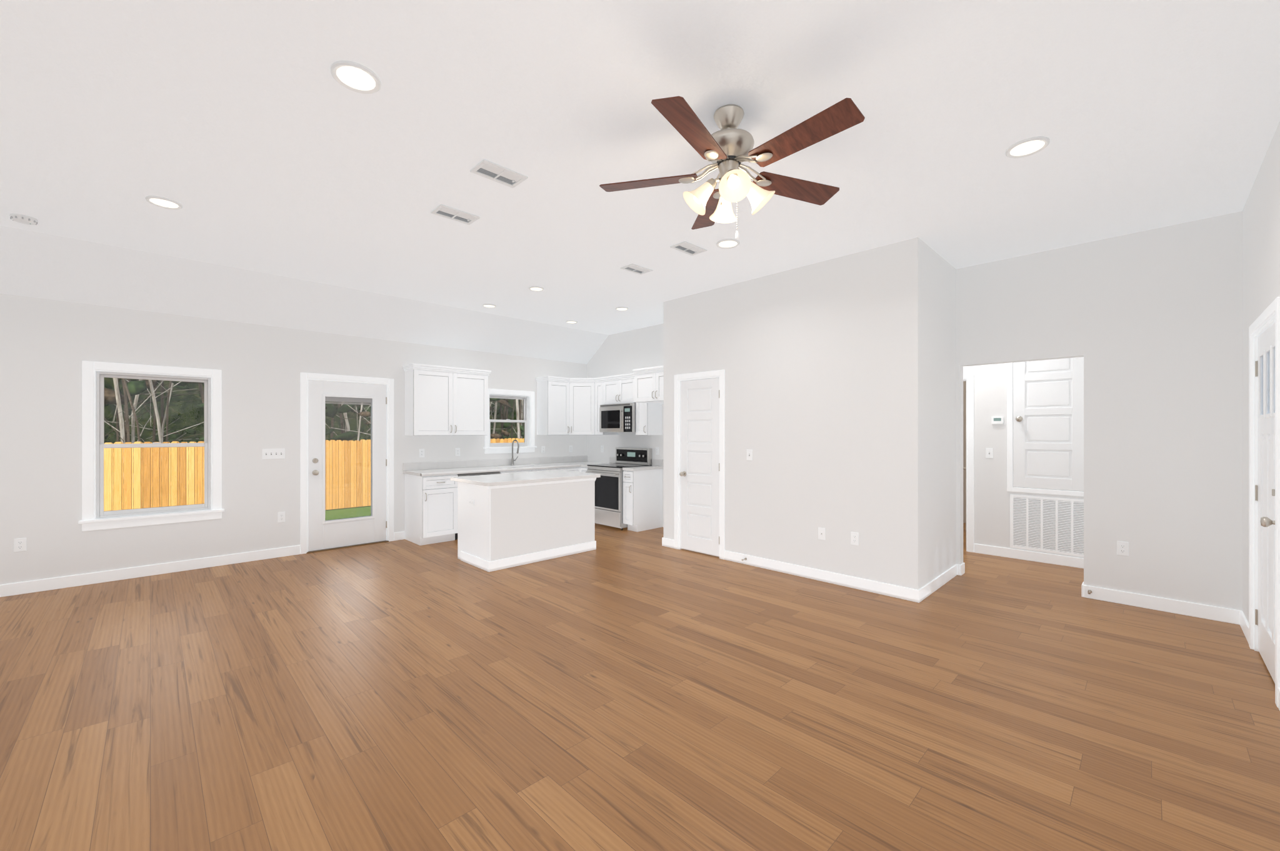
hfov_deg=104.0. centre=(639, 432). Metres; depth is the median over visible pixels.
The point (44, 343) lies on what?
wall
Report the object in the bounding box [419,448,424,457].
outlet
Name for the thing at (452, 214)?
ceiling vent
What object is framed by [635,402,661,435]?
upper cabinet
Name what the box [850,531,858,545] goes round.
electrical outlet
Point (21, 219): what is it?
smoke detector
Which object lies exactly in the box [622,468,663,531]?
base cabinet
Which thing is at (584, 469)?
base cabinet
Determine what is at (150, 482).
fence
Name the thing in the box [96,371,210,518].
window
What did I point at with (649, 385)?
upper cabinet
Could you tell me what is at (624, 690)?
floor
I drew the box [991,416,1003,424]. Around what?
thermostat
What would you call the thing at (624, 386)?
upper cabinet
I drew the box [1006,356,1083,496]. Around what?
closet door
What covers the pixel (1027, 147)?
recessed light
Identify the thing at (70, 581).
baseboard
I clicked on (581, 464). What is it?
countertop
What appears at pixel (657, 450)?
outlet
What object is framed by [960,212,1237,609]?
wall
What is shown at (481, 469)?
countertop
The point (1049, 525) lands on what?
air vent
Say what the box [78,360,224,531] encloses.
trim
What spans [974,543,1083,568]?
baseboard
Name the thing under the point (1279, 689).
baseboard
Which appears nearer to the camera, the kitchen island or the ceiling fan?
the ceiling fan
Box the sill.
[306,540,388,553]
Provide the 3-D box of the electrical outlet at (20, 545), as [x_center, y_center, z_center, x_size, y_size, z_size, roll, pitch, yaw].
[-5.396,0.980,4.353,0.070,0.115,0.008,0,0,-44]
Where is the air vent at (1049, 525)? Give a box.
[1010,494,1083,557]
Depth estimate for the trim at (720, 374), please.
5.81 m
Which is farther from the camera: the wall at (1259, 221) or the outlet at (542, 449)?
the outlet at (542, 449)
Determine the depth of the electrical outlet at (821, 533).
4.73 m
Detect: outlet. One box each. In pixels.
[13,538,26,552]
[277,511,284,522]
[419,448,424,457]
[455,448,459,456]
[541,446,544,453]
[569,445,572,452]
[600,445,603,452]
[655,447,658,454]
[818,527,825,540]
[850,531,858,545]
[1116,541,1128,556]
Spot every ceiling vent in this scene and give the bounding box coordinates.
[430,204,480,224]
[470,159,528,188]
[620,263,652,274]
[670,241,706,256]
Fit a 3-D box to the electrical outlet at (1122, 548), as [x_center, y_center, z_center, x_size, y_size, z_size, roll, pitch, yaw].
[3.964,0.955,4.106,0.008,0.115,0.070,0,0,-44]
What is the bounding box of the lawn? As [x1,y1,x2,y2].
[133,485,370,520]
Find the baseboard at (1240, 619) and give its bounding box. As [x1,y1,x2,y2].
[1235,610,1248,643]
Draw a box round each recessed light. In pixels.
[145,195,182,209]
[330,60,381,93]
[482,303,496,308]
[528,286,544,291]
[565,320,577,323]
[615,306,628,311]
[716,238,739,248]
[1005,136,1049,158]
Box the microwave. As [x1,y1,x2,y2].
[599,403,635,432]
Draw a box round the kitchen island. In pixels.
[452,478,596,572]
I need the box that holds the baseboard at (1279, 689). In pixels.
[1278,688,1279,711]
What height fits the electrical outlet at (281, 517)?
0.115 m
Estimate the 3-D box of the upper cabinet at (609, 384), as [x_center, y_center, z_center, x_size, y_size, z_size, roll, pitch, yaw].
[-0.320,-0.633,7.883,0.322,0.387,0.430,0,0,-44]
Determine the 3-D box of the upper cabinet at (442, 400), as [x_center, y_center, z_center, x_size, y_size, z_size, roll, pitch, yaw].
[-2.615,-0.417,6.829,1.080,0.916,0.358,0,0,-44]
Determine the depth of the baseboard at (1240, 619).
3.56 m
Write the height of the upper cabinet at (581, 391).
0.867 m
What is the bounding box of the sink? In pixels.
[515,465,525,468]
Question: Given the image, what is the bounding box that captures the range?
[585,447,651,530]
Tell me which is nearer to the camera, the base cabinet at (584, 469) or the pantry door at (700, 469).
the pantry door at (700, 469)
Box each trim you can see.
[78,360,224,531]
[300,372,393,554]
[483,388,536,453]
[674,370,724,559]
[963,373,973,552]
[1248,296,1279,707]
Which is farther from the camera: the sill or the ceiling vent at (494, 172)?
the sill
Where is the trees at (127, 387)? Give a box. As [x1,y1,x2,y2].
[104,372,524,506]
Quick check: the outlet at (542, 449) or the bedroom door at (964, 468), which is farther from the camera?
the outlet at (542, 449)
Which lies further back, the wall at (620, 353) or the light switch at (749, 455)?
the wall at (620, 353)
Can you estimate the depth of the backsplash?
7.39 m
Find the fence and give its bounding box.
[103,438,524,511]
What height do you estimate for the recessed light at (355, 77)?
0.016 m
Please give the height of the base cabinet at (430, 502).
0.867 m
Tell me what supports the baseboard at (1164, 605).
attached to the wall at (1151, 315)
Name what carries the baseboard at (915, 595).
attached to the wall at (845, 391)
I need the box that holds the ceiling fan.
[599,96,864,239]
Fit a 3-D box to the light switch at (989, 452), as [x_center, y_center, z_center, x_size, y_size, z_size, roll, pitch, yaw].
[4.022,0.240,5.758,0.016,0.115,0.070,0,0,-44]
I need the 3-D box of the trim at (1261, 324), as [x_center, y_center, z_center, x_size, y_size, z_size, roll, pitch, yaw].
[3.690,0.357,2.871,1.050,2.105,0.157,0,0,-44]
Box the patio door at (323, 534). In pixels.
[308,380,386,551]
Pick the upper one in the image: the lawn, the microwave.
the microwave
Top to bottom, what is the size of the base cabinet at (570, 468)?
0.867 m
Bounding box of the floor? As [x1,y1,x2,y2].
[0,523,1279,850]
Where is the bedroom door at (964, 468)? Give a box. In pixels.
[963,391,966,530]
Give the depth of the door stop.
4.23 m
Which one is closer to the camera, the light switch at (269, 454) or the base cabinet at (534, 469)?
the light switch at (269, 454)
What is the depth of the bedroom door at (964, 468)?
6.15 m
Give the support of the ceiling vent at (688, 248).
in the ceiling
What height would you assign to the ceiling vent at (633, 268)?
0.018 m
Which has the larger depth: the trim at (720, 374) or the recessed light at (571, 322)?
the recessed light at (571, 322)
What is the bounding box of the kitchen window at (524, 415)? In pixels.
[489,394,527,446]
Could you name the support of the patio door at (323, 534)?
attached to the wall at (44, 343)
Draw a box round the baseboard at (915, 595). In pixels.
[724,550,922,603]
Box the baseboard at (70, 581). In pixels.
[0,545,299,597]
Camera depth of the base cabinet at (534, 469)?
7.35 m
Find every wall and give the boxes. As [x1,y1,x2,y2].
[0,293,587,584]
[587,324,659,463]
[660,237,924,589]
[925,243,959,584]
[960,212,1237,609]
[1237,121,1279,649]
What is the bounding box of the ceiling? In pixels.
[0,0,1279,364]
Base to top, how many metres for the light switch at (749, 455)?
0.115 m
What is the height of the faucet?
0.395 m
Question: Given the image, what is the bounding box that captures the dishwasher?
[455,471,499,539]
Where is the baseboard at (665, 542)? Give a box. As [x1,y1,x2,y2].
[661,537,674,546]
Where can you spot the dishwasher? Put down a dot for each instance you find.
(475, 474)
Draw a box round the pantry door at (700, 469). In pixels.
[679,377,719,556]
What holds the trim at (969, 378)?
attached to the wall at (1151, 315)
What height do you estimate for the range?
1.165 m
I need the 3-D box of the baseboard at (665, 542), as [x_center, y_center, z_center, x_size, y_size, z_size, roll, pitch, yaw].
[0.604,1.357,6.519,0.914,0.105,0.018,0,0,-44]
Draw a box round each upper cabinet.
[402,363,491,435]
[536,378,568,434]
[568,378,595,434]
[595,378,618,434]
[603,378,615,404]
[615,375,635,403]
[632,365,663,404]
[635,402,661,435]
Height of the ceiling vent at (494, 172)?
0.018 m
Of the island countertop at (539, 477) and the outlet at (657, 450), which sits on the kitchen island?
the island countertop at (539, 477)
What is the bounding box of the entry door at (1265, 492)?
[1255,322,1274,683]
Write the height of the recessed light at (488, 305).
0.016 m
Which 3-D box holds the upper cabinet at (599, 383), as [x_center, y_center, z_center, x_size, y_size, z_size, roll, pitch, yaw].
[-0.576,-0.393,8.113,0.366,0.867,0.258,0,0,-44]
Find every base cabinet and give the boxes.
[403,473,460,545]
[500,468,533,473]
[533,468,550,471]
[550,465,580,472]
[580,465,588,472]
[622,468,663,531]
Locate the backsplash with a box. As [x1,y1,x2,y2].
[403,455,587,470]
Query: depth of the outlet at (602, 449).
8.43 m
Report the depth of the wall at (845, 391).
4.75 m
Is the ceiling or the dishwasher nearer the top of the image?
the ceiling
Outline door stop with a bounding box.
[1087,590,1091,594]
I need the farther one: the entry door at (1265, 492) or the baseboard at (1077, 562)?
the baseboard at (1077, 562)
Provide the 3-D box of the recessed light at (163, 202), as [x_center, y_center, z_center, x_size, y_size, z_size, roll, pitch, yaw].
[-3.343,-1.612,3.514,0.190,0.016,0.190,0,0,-44]
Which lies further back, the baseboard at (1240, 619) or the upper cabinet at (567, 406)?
the upper cabinet at (567, 406)
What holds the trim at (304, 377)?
attached to the wall at (44, 343)
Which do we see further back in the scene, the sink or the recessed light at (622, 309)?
the sink
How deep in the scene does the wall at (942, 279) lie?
4.62 m
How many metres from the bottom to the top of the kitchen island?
0.867 m
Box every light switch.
[262,448,284,459]
[746,449,752,460]
[985,448,993,458]
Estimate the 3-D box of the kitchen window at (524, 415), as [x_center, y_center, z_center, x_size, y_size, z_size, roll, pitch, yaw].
[-2.060,-0.175,7.756,0.690,0.790,0.065,0,0,-44]
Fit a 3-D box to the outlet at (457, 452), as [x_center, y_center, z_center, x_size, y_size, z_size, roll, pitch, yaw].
[-2.588,0.280,7.102,0.070,0.115,0.008,0,0,-44]
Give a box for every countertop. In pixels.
[403,460,598,475]
[450,470,600,488]
[580,463,611,465]
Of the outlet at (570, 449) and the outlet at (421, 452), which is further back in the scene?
the outlet at (570, 449)
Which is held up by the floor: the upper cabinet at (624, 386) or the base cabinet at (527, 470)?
the base cabinet at (527, 470)
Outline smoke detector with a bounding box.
[9,213,38,224]
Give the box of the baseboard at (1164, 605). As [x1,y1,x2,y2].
[1081,581,1234,624]
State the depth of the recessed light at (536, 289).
5.62 m
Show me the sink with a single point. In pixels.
(516, 466)
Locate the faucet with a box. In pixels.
[510,439,519,465]
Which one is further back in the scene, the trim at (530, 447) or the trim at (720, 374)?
the trim at (530, 447)
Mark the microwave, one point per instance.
(617, 417)

